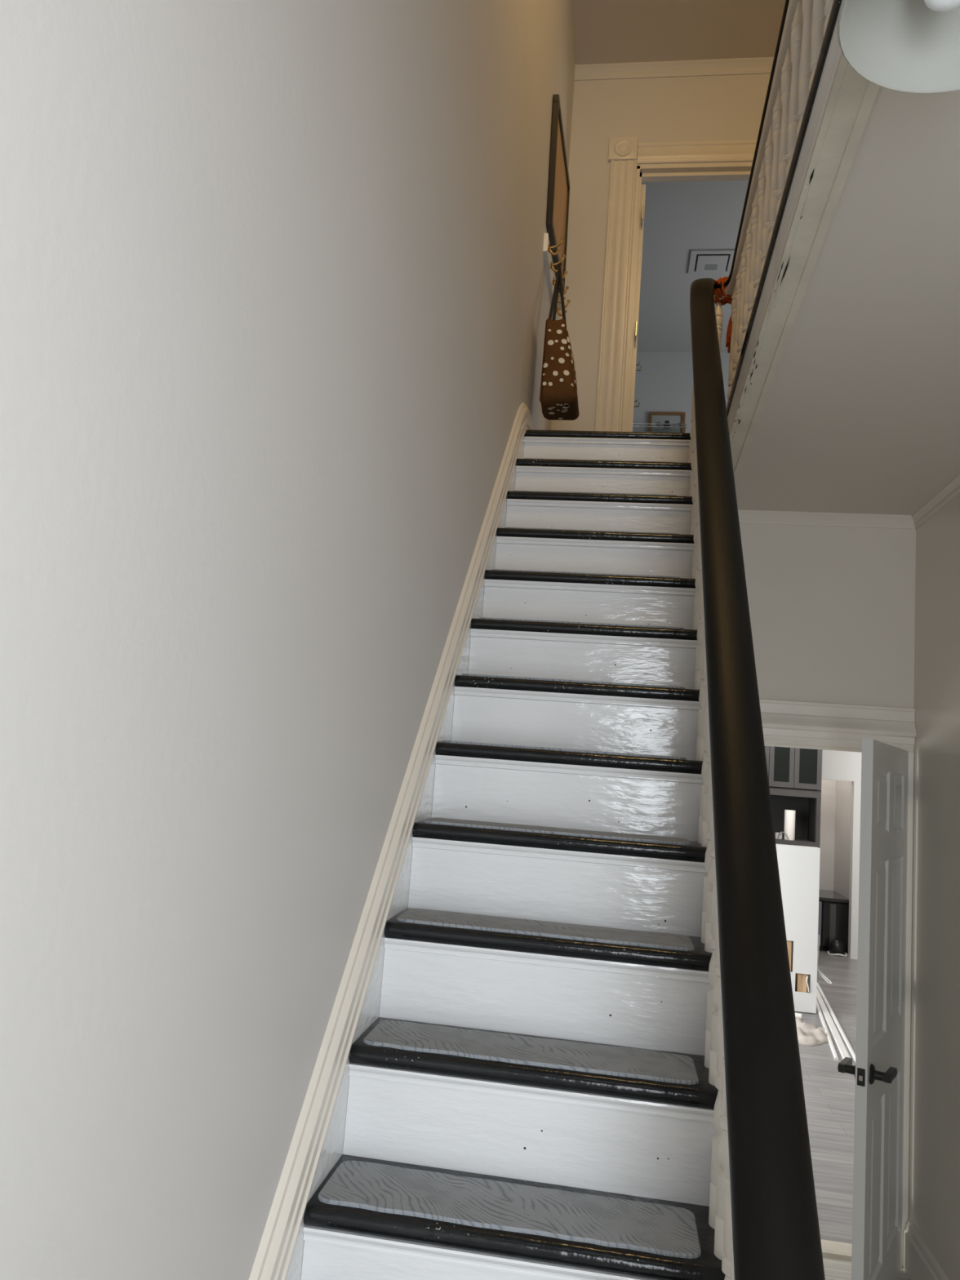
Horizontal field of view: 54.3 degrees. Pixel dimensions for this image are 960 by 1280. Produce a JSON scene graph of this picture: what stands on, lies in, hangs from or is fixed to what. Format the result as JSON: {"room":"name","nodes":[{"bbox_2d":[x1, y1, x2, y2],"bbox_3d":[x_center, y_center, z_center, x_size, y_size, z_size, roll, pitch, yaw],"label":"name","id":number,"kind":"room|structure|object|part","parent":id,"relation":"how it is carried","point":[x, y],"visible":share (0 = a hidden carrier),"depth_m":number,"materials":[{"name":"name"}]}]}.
{"room":"home staircase","nodes":[
{"label":"home staircase","id":0,"kind":"room"},
{"bbox_2d":[0,0,574,1279],"bbox_3d":[-0.144,-0.903,2.332,0.150,6.080,6.020,3,-8,9],"label":"wall","id":1,"kind":"structure","parent":0,"point":[275,305],"depth_m":1.09,"materials":[{"name":"paint"}]},
{"bbox_2d":[542,232,570,319],"bbox_3d":[0.394,-1.801,4.712,0.090,0.099,0.740,3,-8,9],"label":"hook rack","id":2,"kind":"object","parent":1,"relation":"attached to","point":[547,251],"visible":0.75,"depth_m":4.54,"materials":[{"name":"metal"}]},
{"bbox_3d":[0.359,-1.798,4.716,0.020,0.090,0.740,3,-8,9],"label":"rail","id":3,"kind":"part","parent":2,"relation":"part of","materials":[{"name":"white paint"}]},
{"bbox_2d":[539,262,579,420],"bbox_3d":[0.396,-1.434,4.295,0.165,0.873,0.415,3,-8,9],"label":"tote bag","id":4,"kind":"object","parent":2,"relation":"hanging from","point":[558,397],"visible":1,"depth_m":4.08,"materials":[{"name":"brown fabric"}]},
{"bbox_2d":[546,93,569,293],"bbox_3d":[0.411,-2.262,4.848,0.028,0.736,0.983,3,-8,9],"label":"picture frame","id":5,"kind":"object","parent":1,"relation":"attached to","point":[558,191],"visible":0.82,"depth_m":4.68,"materials":[{"name":"black wood"}]},
{"bbox_2d":[551,73,770,431],"bbox_3d":[1.321,-1.975,5.306,1.720,2.750,0.120,3,-8,9],"label":"wall","id":6,"kind":"structure","parent":0,"point":[722,107],"depth_m":5.41,"materials":[{"name":"paint"}]},
{"bbox_2d":[627,184,645,431],"bbox_3d":[0.945,-1.609,5.691,0.073,2.048,0.860,3,-8,8],"label":"door","id":7,"kind":"structure","parent":6,"relation":"in","point":[633,364],"depth_m":5.38,"materials":[{"name":"beige paint"}]},
{"bbox_2d":[574,57,773,80],"bbox_3d":[1.409,-3.308,5.407,1.720,0.075,0.038,3,-8,9],"label":"trim","id":8,"kind":"structure","parent":6,"relation":"attached to","point":[758,65],"depth_m":5.45,"materials":[{"name":"paint"}]},
{"bbox_2d":[594,136,756,431],"bbox_3d":[1.246,-1.751,5.267,1.152,2.285,0.163,3,-8,9],"label":"trim","id":9,"kind":"structure","parent":6,"relation":"attached to","point":[713,160],"depth_m":5.34,"materials":[{"name":"beige paint"}]},
{"bbox_2d":[571,0,785,64],"bbox_3d":[0.977,-3.817,2.531,1.990,0.100,6.140,3,-8,9],"label":"ceiling","id":10,"kind":"structure","parent":0,"point":[605,31],"depth_m":5.21,"materials":[{"name":"beige paint"}]},
{"bbox_2d":[632,351,729,432],"bbox_3d":[1.621,-1.653,6.966,4.000,2.600,3.550,3,-8,9],"label":"wall","id":11,"kind":"structure","parent":0,"point":[664,383],"depth_m":8.77,"materials":[{"name":"grey paint"}]},
{"bbox_2d":[632,422,686,432],"bbox_3d":[1.632,-1.947,8.626,0.515,0.038,0.181,3,-8,9],"label":"glass shelf","id":12,"kind":"object","parent":11,"relation":"attached to","point":[635,428],"visible":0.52,"depth_m":8.57,"materials":[{"name":"white"}]},
{"bbox_3d":[1.637,-1.936,8.611,0.500,0.006,0.135,3,-8,9],"label":"pane","id":13,"kind":"part","parent":12,"relation":"part of","materials":[{"name":"clear glass"}]},
{"bbox_2d":[648,411,685,426],"bbox_3d":[1.732,-1.974,8.691,0.330,0.290,0.029,3,-8,9],"label":"framed picture","id":14,"kind":"object","parent":11,"relation":"attached to","point":[654,416],"visible":0.49,"depth_m":8.70,"materials":[{"name":"brown wood"}]},
{"bbox_2d":[636,180,748,352],"bbox_3d":[1.730,-2.979,7.205,4.000,0.100,3.430,3,-8,9],"label":"wall","id":15,"kind":"structure","parent":0,"point":[680,218],"depth_m":7.01,"materials":[{"name":"grey paint"}]},
{"bbox_2d":[688,248,734,274],"bbox_3d":[1.789,-2.910,7.222,0.340,0.022,0.340,3,-8,9],"label":"ceiling vent","id":16,"kind":"object","parent":15,"relation":"in","point":[717,261],"visible":0.81,"depth_m":7.20,"materials":[{"name":"white metal"}]},
{"bbox_2d":[704,264,717,270],"bbox_3d":[1.796,-2.894,7.269,0.090,0.002,0.080,3,-8,9],"label":"grille","id":17,"kind":"object","parent":16,"relation":"attached to","point":[707,267],"depth_m":7.27,"materials":[{"name":"grey metal"}]},
{"bbox_3d":[1.790,-2.905,7.226,0.226,0.008,0.232,3,-8,9],"label":"plate","id":18,"kind":"part","parent":16,"relation":"part of","materials":[{"name":"grey paint"}]},
{"bbox_2d":[775,844,820,1013],"bbox_3d":[2.382,2.444,8.074,1.004,1.365,0.149,3,-8,9],"label":"wall","id":19,"kind":"structure","parent":0,"point":[798,866],"depth_m":7.99,"materials":[{"name":"white paint"}]},
{"bbox_2d":[817,934,831,983],"bbox_3d":[2.924,2.707,7.940,0.125,0.388,0.032,1,-8,21],"label":"cord","id":20,"kind":"object","parent":19,"relation":"hanging from","point":[818,971],"visible":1,"depth_m":7.94,"materials":[{"name":"white plastic"}]},
{"bbox_2d":[795,950,857,1244],"bbox_3d":[2.350,3.194,8.143,5.800,0.100,8.752,3,-8,9],"label":"floor","id":21,"kind":"structure","parent":0,"point":[828,1092],"depth_m":5.62,"materials":[{"name":"grey wood"}]},
{"bbox_2d":[764,746,822,848],"bbox_3d":[3.189,2.139,10.513,1.122,2.739,0.472,3,-8,9],"label":"hutch","id":22,"kind":"object","parent":21,"relation":"on","point":[794,774],"visible":0.27,"depth_m":10.35,"materials":[{"name":"grey paint"}]},
{"bbox_3d":[3.085,1.208,10.433,0.270,0.815,0.021,3,-8,9],"label":"door","id":23,"kind":"part","parent":22,"relation":"part of","materials":[{"name":"grey paint"}]},
{"bbox_2d":[774,831,788,839],"bbox_3d":[3.337,2.162,10.354,0.134,0.085,0.095,3,-8,9],"label":"charger","id":24,"kind":"object","parent":22,"relation":"on","point":[777,835],"visible":0.98,"depth_m":10.33,"materials":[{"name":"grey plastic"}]},
{"bbox_3d":[3.354,1.222,10.392,0.265,0.815,0.021,3,-8,9],"label":"door","id":25,"kind":"part","parent":22,"relation":"part of","materials":[{"name":"grey paint"}]},
{"bbox_3d":[3.354,1.222,10.392,0.165,0.695,0.005,3,-8,9],"label":"pane","id":26,"kind":"part","parent":22,"relation":"part of","materials":[{"name":"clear glass"}]},
{"bbox_2d":[783,809,795,839],"bbox_3d":[3.438,2.053,10.393,0.116,0.325,0.116,3,-8,9],"label":"paper towel roll","id":27,"kind":"object","parent":22,"relation":"on","point":[789,815],"visible":0.98,"depth_m":10.35,"materials":[{"name":"white paper"}]},
{"bbox_2d":[769,794,816,842],"bbox_3d":[3.203,1.978,10.545,1.032,0.478,0.389,3,-8,9],"label":"shelf","id":28,"kind":"object","parent":22,"relation":"attached to","point":[804,805],"depth_m":10.66,"materials":[{"name":"black wood"}]},
{"bbox_3d":[3.631,1.238,10.349,0.288,0.815,0.021,3,-8,9],"label":"door","id":29,"kind":"part","parent":22,"relation":"part of","materials":[{"name":"grey paint"}]},
{"bbox_3d":[3.631,1.238,10.349,0.188,0.695,0.005,3,-8,9],"label":"pane","id":30,"kind":"part","parent":22,"relation":"part of","materials":[{"name":"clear glass"}]},
{"bbox_2d":[795,1013,802,1019],"bbox_3d":[2.554,3.073,7.674,0.160,0.043,0.044,1,-9,26],"label":"cardboard tube","id":31,"kind":"object","parent":21,"relation":"on","point":[799,1015],"visible":0.33,"depth_m":7.64,"materials":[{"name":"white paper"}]},
{"bbox_2d":[795,1017,831,1045],"bbox_3d":[2.454,2.995,7.230,0.510,0.065,0.728,3,-8,9],"label":"cloth","id":32,"kind":"object","parent":21,"relation":"on","point":[808,1034],"visible":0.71,"depth_m":7.08,"materials":[{"name":"fabric"}]},
{"bbox_2d":[816,999,838,1060],"bbox_3d":[2.773,3.086,7.557,0.026,0.020,2.126,2,-8,16],"label":"trim strip","id":33,"kind":"object","parent":21,"relation":"on","point":[824,1026],"visible":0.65,"depth_m":7.20,"materials":[{"name":"white paint"}]},
{"bbox_2d":[816,992,845,1059],"bbox_3d":[2.825,3.096,7.589,0.024,0.016,2.545,2,-8,15],"label":"trim strip","id":34,"kind":"object","parent":21,"relation":"on","point":[833,1033],"visible":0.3,"depth_m":7.34,"materials":[{"name":"white paint"}]},
{"bbox_2d":[817,900,848,953],"bbox_3d":[4.155,3.406,11.265,0.435,0.579,0.560,3,-8,9],"label":"wine fridge","id":35,"kind":"object","parent":21,"relation":"on","point":[833,917],"visible":0.56,"depth_m":11.00,"materials":[{"name":"black"}]},
{"bbox_2d":[818,889,848,902],"bbox_3d":[4.109,3.118,11.477,0.628,0.036,0.920,3,-8,9],"label":"countertop","id":36,"kind":"structure","parent":35,"relation":"on","point":[824,895],"depth_m":11.16,"materials":[{"name":"grey"}]},
{"bbox_2d":[816,986,853,1063],"bbox_3d":[2.885,3.123,7.745,0.040,0.014,2.614,2,-8,15],"label":"trim strip","id":37,"kind":"object","parent":21,"relation":"on","point":[842,1046],"visible":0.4,"depth_m":7.39,"materials":[{"name":"white paint"}]},
{"bbox_2d":[816,982,855,1062],"bbox_3d":[2.934,3.126,7.747,0.026,0.016,2.793,2,-8,14],"label":"trim strip","id":38,"kind":"object","parent":21,"relation":"on","point":[846,1040],"visible":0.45,"depth_m":7.53,"materials":[{"name":"white paint"}]},
{"bbox_2d":[826,939,847,956],"bbox_3d":[4.133,3.557,10.828,0.222,0.177,0.222,3,-8,9],"label":"cap","id":39,"kind":"object","parent":21,"relation":"on","point":[836,947],"visible":1,"depth_m":10.78,"materials":[{"name":"black fabric"}]},
{"bbox_2d":[739,523,915,708],"bbox_3d":[1.397,0.964,4.078,1.120,3.085,0.120,3,-8,9],"label":"wall","id":40,"kind":"structure","parent":0,"point":[832,609],"depth_m":4.15,"materials":[{"name":"paint"}]},
{"bbox_2d":[737,509,915,528],"bbox_3d":[1.504,-0.544,4.207,0.870,0.055,0.028,3,-8,9],"label":"trim","id":41,"kind":"structure","parent":40,"relation":"attached to","point":[754,517],"depth_m":4.20,"materials":[{"name":"paint"}]},
{"bbox_2d":[820,1239,852,1260],"bbox_3d":[1.277,2.479,3.860,0.832,0.014,0.150,3,-8,9],"label":"trim","id":42,"kind":"structure","parent":40,"relation":"attached to","point":[832,1249],"depth_m":3.80,"materials":[{"name":"beige paint"}]},
{"bbox_2d":[759,698,916,751],"bbox_3d":[1.390,0.360,4.083,0.959,0.188,0.046,3,-8,9],"label":"trim","id":43,"kind":"structure","parent":40,"relation":"attached to","point":[784,722],"depth_m":4.06,"materials":[{"name":"beige paint"}]},
{"bbox_2d":[764,742,914,1266],"bbox_3d":[1.319,1.457,4.012,0.959,2.080,0.152,3,-8,9],"label":"trim","id":44,"kind":"structure","parent":40,"relation":"attached to","point":[911,754],"depth_m":3.89,"materials":[{"name":"beige paint"}]},
{"bbox_2d":[818,778,851,898],"bbox_3d":[4.224,2.184,11.560,0.950,3.085,1.210,3,-8,9],"label":"wall","id":45,"kind":"structure","parent":0,"point":[836,795],"depth_m":11.91,"materials":[{"name":"paint"}]},
{"bbox_2d":[822,749,862,959],"bbox_3d":[2.870,2.021,11.103,5.800,3.085,0.120,3,-8,9],"label":"wall","id":46,"kind":"structure","parent":0,"point":[845,766],"depth_m":10.85,"materials":[{"name":"white paint"}]},
{"bbox_2d":[733,85,959,515],"bbox_3d":[1.199,-0.950,1.758,0.970,0.050,5.268,3,-8,9],"label":"ceiling","id":47,"kind":"structure","parent":0,"point":[860,413],"depth_m":2.61,"materials":[{"name":"beige paint"}]},
{"bbox_2d":[837,0,959,93],"bbox_3d":[0.649,-0.932,1.239,0.326,0.204,0.326,3,-8,9],"label":"ceiling light","id":48,"kind":"object","parent":47,"relation":"attached to","point":[908,46],"visible":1,"depth_m":1.35,"materials":[{"name":"white glass"}]},
{"bbox_3d":[0.623,-0.897,1.242,0.066,0.112,0.066,3,-8,9],"label":"bulb","id":49,"kind":"part","parent":48,"relation":"part of","materials":[{"name":"white glass"}]},
{"bbox_2d":[822,1256,909,1279],"bbox_3d":[0.486,2.139,1.351,1.720,0.100,5.149,3,-8,9],"label":"floor","id":50,"kind":"structure","parent":0,"point":[834,1268],"depth_m":3.67,"materials":[{"name":"grey wood"}]},
{"bbox_2d":[248,402,724,1279],"bbox_3d":[0.292,0.658,2.663,0.777,3.628,4.600,3,-8,9],"label":"staircase","id":51,"kind":"structure","parent":50,"relation":"on","point":[633,1139],"depth_m":2.03,"materials":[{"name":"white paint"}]},
{"bbox_3d":[-0.066,0.480,2.742,0.027,3.308,4.600,3,-8,9],"label":"skirt moulding","id":52,"kind":"part","parent":51,"relation":"part of","materials":[{"name":"beige paint"}]},
{"bbox_3d":[0.061,0.958,1.430,0.688,0.023,0.013,3,-8,9],"label":"cove moulding","id":53,"kind":"part","parent":51,"relation":"part of","materials":[{"name":"white paint"}]},
{"bbox_2d":[318,1160,701,1258],"bbox_3d":[0.046,0.923,1.528,0.606,0.006,0.162,3,-8,9],"label":"mat","id":54,"kind":"object","parent":51,"relation":"on","point":[662,1229],"visible":1,"depth_m":1.51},
{"bbox_2d":[363,1020,698,1084],"bbox_3d":[0.092,0.763,1.742,0.606,0.006,0.162,3,-8,9],"label":"mat","id":55,"kind":"object","parent":51,"relation":"on","point":[403,1035],"visible":1,"depth_m":1.72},
{"bbox_3d":[0.103,0.798,1.644,0.688,0.023,0.013,3,-8,9],"label":"cove moulding","id":56,"kind":"part","parent":51,"relation":"part of","materials":[{"name":"white paint"}]},
{"bbox_2d":[396,908,694,951],"bbox_3d":[0.134,0.603,1.956,0.606,0.006,0.162,3,-8,9],"label":"mat","id":57,"kind":"object","parent":51,"relation":"on","point":[420,916],"visible":1,"depth_m":1.93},
{"bbox_3d":[0.144,0.637,1.859,0.688,0.023,0.013,3,-8,9],"label":"cove moulding","id":58,"kind":"part","parent":51,"relation":"part of","materials":[{"name":"white paint"}]},
{"bbox_2d":[422,817,691,845],"bbox_3d":[0.176,0.443,2.172,0.606,0.006,0.162,3,-8,9],"label":"mat","id":59,"kind":"object","parent":51,"relation":"on","point":[513,827],"visible":1,"depth_m":2.13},
{"bbox_3d":[0.186,0.477,2.074,0.688,0.023,0.013,3,-8,9],"label":"cove moulding","id":60,"kind":"part","parent":51,"relation":"part of","materials":[{"name":"white paint"}]},
{"bbox_2d":[442,740,686,759],"bbox_3d":[0.212,0.282,2.386,0.606,0.006,0.162,3,-8,9],"label":"mat","id":61,"kind":"object","parent":51,"relation":"on","point":[443,741],"visible":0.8,"depth_m":2.31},
{"bbox_3d":[0.228,0.317,2.288,0.688,0.023,0.013,3,-8,9],"label":"cove moulding","id":62,"kind":"part","parent":51,"relation":"part of","materials":[{"name":"white paint"}]},
{"bbox_2d":[461,673,684,688],"bbox_3d":[0.256,0.122,2.599,0.606,0.006,0.162,3,-8,9],"label":"mat","id":63,"kind":"object","parent":51,"relation":"on","point":[464,674],"visible":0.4,"depth_m":2.52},
{"bbox_3d":[0.270,0.157,2.503,0.688,0.023,0.013,3,-8,9],"label":"cove moulding","id":64,"kind":"part","parent":51,"relation":"part of","materials":[{"name":"white paint"}]},
{"bbox_2d":[479,617,684,629],"bbox_3d":[0.303,-0.038,2.813,0.606,0.006,0.161,3,-8,9],"label":"mat","id":65,"kind":"object","parent":51,"relation":"on","point":[553,621],"visible":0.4,"depth_m":2.73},
{"bbox_3d":[0.312,-0.003,2.718,0.688,0.023,0.013,3,-8,9],"label":"cove moulding","id":66,"kind":"part","parent":51,"relation":"part of","materials":[{"name":"white paint"}]},
{"bbox_2d":[491,568,679,577],"bbox_3d":[0.340,-0.198,3.030,0.606,0.006,0.162,3,-8,9],"label":"mat","id":67,"kind":"object","parent":51,"relation":"on","point":[491,569],"visible":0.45,"depth_m":2.95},
{"bbox_3d":[0.354,-0.164,2.933,0.688,0.023,0.013,3,-8,9],"label":"cove moulding","id":68,"kind":"part","parent":51,"relation":"part of","materials":[{"name":"white paint"}]},
{"bbox_2d":[504,527,677,533],"bbox_3d":[0.386,-0.358,3.246,0.606,0.006,0.162,3,-8,9],"label":"mat","id":69,"kind":"object","parent":51,"relation":"on","point":[504,527],"visible":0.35,"depth_m":3.17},
{"bbox_2d":[512,490,677,496],"bbox_3d":[0.422,-0.519,3.458,0.606,0.006,0.162,3,-8,9],"label":"mat","id":70,"kind":"object","parent":51,"relation":"on","point":[513,491],"visible":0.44,"depth_m":3.38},
{"bbox_2d":[523,457,667,462],"bbox_3d":[0.467,-0.679,3.676,0.606,0.006,0.162,3,-8,9],"label":"mat","id":71,"kind":"object","parent":51,"relation":"on","point":[523,458],"visible":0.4,"depth_m":3.60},
{"bbox_3d":[0.396,-0.324,3.147,0.688,0.023,0.013,3,-8,9],"label":"cove moulding","id":72,"kind":"part","parent":51,"relation":"part of","materials":[{"name":"white paint"}]},
{"bbox_3d":[0.438,-0.484,3.362,0.688,0.023,0.013,3,-8,9],"label":"cove moulding","id":73,"kind":"part","parent":51,"relation":"part of","materials":[{"name":"white paint"}]},
{"bbox_3d":[0.479,-0.644,3.577,0.688,0.023,0.013,3,-8,9],"label":"cove moulding","id":74,"kind":"part","parent":51,"relation":"part of","materials":[{"name":"white paint"}]},
{"bbox_3d":[0.521,-0.804,3.792,0.688,0.023,0.013,3,-8,9],"label":"cove moulding","id":75,"kind":"part","parent":51,"relation":"part of","materials":[{"name":"white paint"}]},
{"bbox_2d":[688,0,833,1279],"bbox_3d":[0.614,-0.068,2.142,0.238,3.353,3.304,3,-8,10],"label":"stair railing","id":76,"kind":"object","parent":51,"relation":"on","point":[763,1214],"visible":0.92,"depth_m":1.55,"materials":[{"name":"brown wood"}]},
{"bbox_2d":[714,276,732,352],"bbox_3d":[1.042,-1.351,3.888,0.143,0.344,0.104,-2,-10,37],"label":"tie","id":77,"kind":"object","parent":76,"relation":"attached to","point":[726,300],"visible":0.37,"depth_m":3.88,"materials":[{"name":"red fabric"}]},
{"bbox_3d":[0.844,-1.666,2.523,0.081,0.037,2.821,3,-8,9],"label":"handrail","id":78,"kind":"part","parent":76,"relation":"part of","materials":[{"name":"brown wood"}]},
{"bbox_2d":[908,493,959,1279],"bbox_3d":[1.515,0.590,1.426,0.120,3.135,5.148,3,-8,9],"label":"wall","id":79,"kind":"structure","parent":0,"point":[934,1162],"depth_m":3.65,"materials":[{"name":"paint"}]},
{"bbox_2d":[837,738,908,1279],"bbox_3d":[1.526,1.421,3.537,0.172,2.033,0.874,-1,-9,33],"label":"door","id":80,"kind":"structure","parent":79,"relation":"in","point":[878,1070],"depth_m":3.38,"materials":[{"name":"white paint"}]},
{"bbox_3d":[1.301,1.494,3.281,0.067,0.066,0.148,-1,-9,33],"label":"handle","id":81,"kind":"part","parent":80,"relation":"part of","materials":[{"name":"black metal"}]},
{"bbox_3d":[1.286,1.477,3.161,0.025,0.056,0.010,-1,-9,33],"label":"latch plate","id":82,"kind":"part","parent":80,"relation":"part of","materials":[{"name":"black metal"}]},
{"bbox_3d":[1.381,1.930,3.301,0.038,0.585,0.252,-1,-9,33],"label":"panel","id":83,"kind":"part","parent":80,"relation":"part of","materials":[{"name":"white paint"}]},
{"bbox_3d":[1.441,1.122,3.409,0.038,0.630,0.252,-1,-9,33],"label":"panel","id":84,"kind":"part","parent":80,"relation":"part of","materials":[{"name":"white paint"}]},
{"bbox_3d":[1.389,1.493,3.224,0.067,0.066,0.148,-1,-9,33],"label":"handle","id":85,"kind":"part","parent":80,"relation":"part of","materials":[{"name":"black metal"}]},
{"bbox_3d":[1.481,0.599,3.480,0.038,0.230,0.252,-1,-9,33],"label":"panel","id":86,"kind":"part","parent":80,"relation":"part of","materials":[{"name":"white paint"}]},
{"bbox_3d":[1.569,1.984,3.594,0.038,0.585,0.252,-1,-9,33],"label":"panel","id":87,"kind":"part","parent":80,"relation":"part of","materials":[{"name":"white paint"}]},
{"bbox_3d":[1.629,1.176,3.703,0.038,0.630,0.252,-1,-9,33],"label":"panel","id":88,"kind":"part","parent":80,"relation":"part of","materials":[{"name":"white paint"}]},
{"bbox_3d":[1.669,0.652,3.773,0.038,0.230,0.252,-1,-9,33],"label":"panel","id":89,"kind":"part","parent":80,"relation":"part of","materials":[{"name":"white paint"}]},
{"bbox_2d":[902,1219,949,1279],"bbox_3d":[1.333,2.042,1.226,0.022,0.185,5.118,3,-8,9],"label":"baseboard","id":90,"kind":"structure","parent":79,"relation":"attached to","point":[919,1262],"depth_m":3.57,"materials":[{"name":"paint"}]},
{"bbox_2d":[911,472,959,528],"bbox_3d":[1.552,-0.886,1.635,0.028,0.055,5.148,3,-8,9],"label":"trim","id":91,"kind":"structure","parent":79,"relation":"attached to","point":[952,489],"depth_m":3.83,"materials":[{"name":"paint"}]},
{"bbox_3d":[0.831,-1.000,2.152,1.820,0.089,5.920,3,-8,9],"label":"floor","id":92,"kind":"structure","parent":0,"visible":0},
{"bbox_2d":[726,0,841,416],"bbox_3d":[0.631,-1.134,1.511,0.065,0.026,4.571,3,-8,9],"label":"trim","id":93,"kind":"structure","parent":92,"relation":"attached to","point":[837,3],"depth_m":2.08,"materials":[{"name":"black paint"}]},
{"bbox_2d":[727,0,843,433],"bbox_3d":[0.614,-1.066,1.504,0.029,0.112,4.571,3,-8,9],"label":"trim","id":94,"kind":"structure","parent":92,"relation":"attached to","point":[834,51],"depth_m":2.09,"materials":[{"name":"white paint"}]},
{"bbox_2d":[728,52,879,473],"bbox_3d":[0.638,-1.019,1.494,0.081,0.056,4.571,3,-8,9],"label":"trim","id":95,"kind":"structure","parent":92,"relation":"attached to","point":[851,97],"depth_m":2.08,"materials":[{"name":"beige paint"}]}
]}

